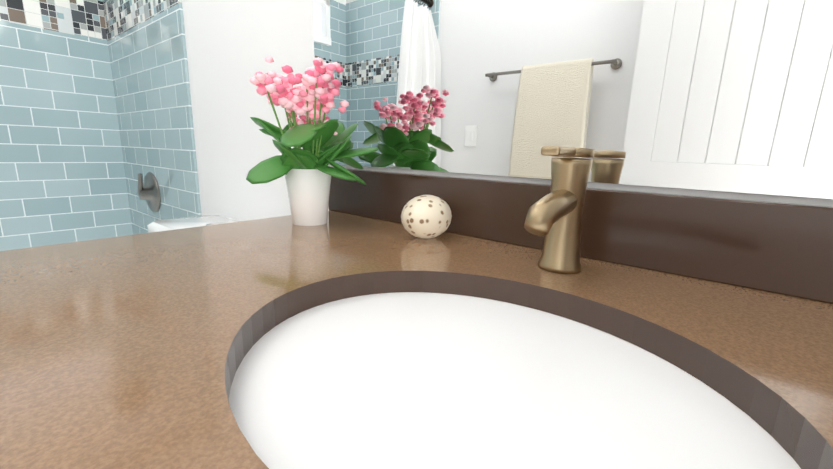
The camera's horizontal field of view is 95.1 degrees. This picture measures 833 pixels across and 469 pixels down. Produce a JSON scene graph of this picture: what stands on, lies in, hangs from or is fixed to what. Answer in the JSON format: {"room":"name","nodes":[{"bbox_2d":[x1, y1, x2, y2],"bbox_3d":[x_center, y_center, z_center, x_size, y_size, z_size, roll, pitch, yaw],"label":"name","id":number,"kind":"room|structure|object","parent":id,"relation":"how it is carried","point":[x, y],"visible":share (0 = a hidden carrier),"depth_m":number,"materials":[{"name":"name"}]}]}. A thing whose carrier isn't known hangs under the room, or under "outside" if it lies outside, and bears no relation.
{"room":"bathroom","nodes":[
{"label":"bathroom","id":0,"kind":"room"},
{"bbox_2d":[0,210,832,468],"bbox_3d":[0.156,0.112,0.250,1.416,0.028,0.627,11,16,37],"label":"countertop","id":1,"kind":"structure","parent":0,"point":[126,352],"depth_m":0.34,"materials":[{"name":"stone"}]},
{"bbox_2d":[246,56,378,225],"bbox_3d":[-0.195,-0.163,0.711,0.236,0.287,0.234,11,16,37],"label":"flower pot","id":2,"kind":"object","parent":1,"relation":"on","point":[319,137],"visible":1,"depth_m":0.67,"materials":[{"name":"white ceramic"}]},
{"bbox_2d":[401,195,451,238],"bbox_3d":[0.017,-0.030,0.640,0.090,0.072,0.111,11,16,37],"label":"ball","id":3,"kind":"object","parent":1,"relation":"on","point":[426,216],"visible":1,"depth_m":0.60,"materials":[{"name":"ceramic"}]},
{"bbox_2d":[524,146,594,273],"bbox_3d":[0.165,-0.026,0.452,0.054,0.154,0.131,11,16,37],"label":"faucet","id":4,"kind":"object","parent":1,"relation":"on","point":[554,217],"visible":1,"depth_m":0.46,"materials":[{"name":"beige metal"}]},
{"bbox_2d":[182,0,832,220],"bbox_3d":[-0.220,-0.436,0.947,3.270,2.460,0.120,11,16,37],"label":"wall","id":5,"kind":"structure","parent":0,"point":[231,45],"depth_m":1.11,"materials":[{"name":"white paint"}]},
{"bbox_2d":[102,0,201,234],"bbox_3d":[-1.115,-0.389,1.606,0.830,2.030,0.010,11,16,37],"label":"wall tile","id":6,"kind":"structure","parent":5,"relation":"attached to","point":[146,40],"depth_m":1.52,"materials":[{"name":"tile"}]},
{"bbox_2d":[137,172,160,211],"bbox_3d":[-1.181,-0.181,1.651,0.176,0.177,0.065,11,16,37],"label":"shower valve","id":7,"kind":"object","parent":6,"relation":"attached to","point":[149,191],"visible":1,"depth_m":1.64,"materials":[{"name":"silver metal"}]},
{"bbox_2d":[313,0,832,198],"bbox_3d":[0.347,-0.516,0.381,1.476,0.937,0.006,11,16,37],"label":"mirror","id":8,"kind":"object","parent":5,"relation":"attached to","point":[726,95],"visible":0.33,"depth_m":0.52,"materials":[{"name":"clear glass"}]},
{"bbox_2d":[228,292,800,468],"bbox_3d":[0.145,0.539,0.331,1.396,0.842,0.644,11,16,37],"label":"sink","id":9,"kind":"object","parent":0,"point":[411,380],"visible":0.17,"depth_m":0.28,"materials":[{"name":"white ceramic"}]},
{"bbox_2d":[329,167,832,303],"bbox_3d":[0.155,0.135,0.255,1.416,0.275,0.627,11,16,37],"label":"backsplash","id":10,"kind":"structure","parent":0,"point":[780,248],"depth_m":0.49,"materials":[{"name":"brown stone"}]},
{"bbox_3d":[-0.753,0.930,0.621,3.270,0.100,1.690,11,16,37],"label":"floor","id":11,"kind":"structure","parent":0,"visible":0},
{"bbox_2d":[147,215,239,232],"bbox_3d":[-0.765,0.393,0.991,0.424,0.788,0.714,11,16,37],"label":"toilet","id":12,"kind":"object","parent":11,"relation":"on","point":[177,223],"visible":0.04,"depth_m":1.15,"materials":[{"name":"white ceramic"}]},
{"bbox_3d":[-1.938,-0.569,1.306,0.120,2.460,1.450,11,16,37],"label":"wall","id":13,"kind":"structure","parent":0,"visible":0},
{"bbox_2d":[0,0,132,250],"bbox_3d":[-1.887,-0.549,1.268,0.010,1.600,1.450,11,16,37],"label":"wall tile","id":14,"kind":"structure","parent":13,"relation":"attached to","point":[62,175],"depth_m":1.67,"materials":[{"name":"tile"}]}
]}

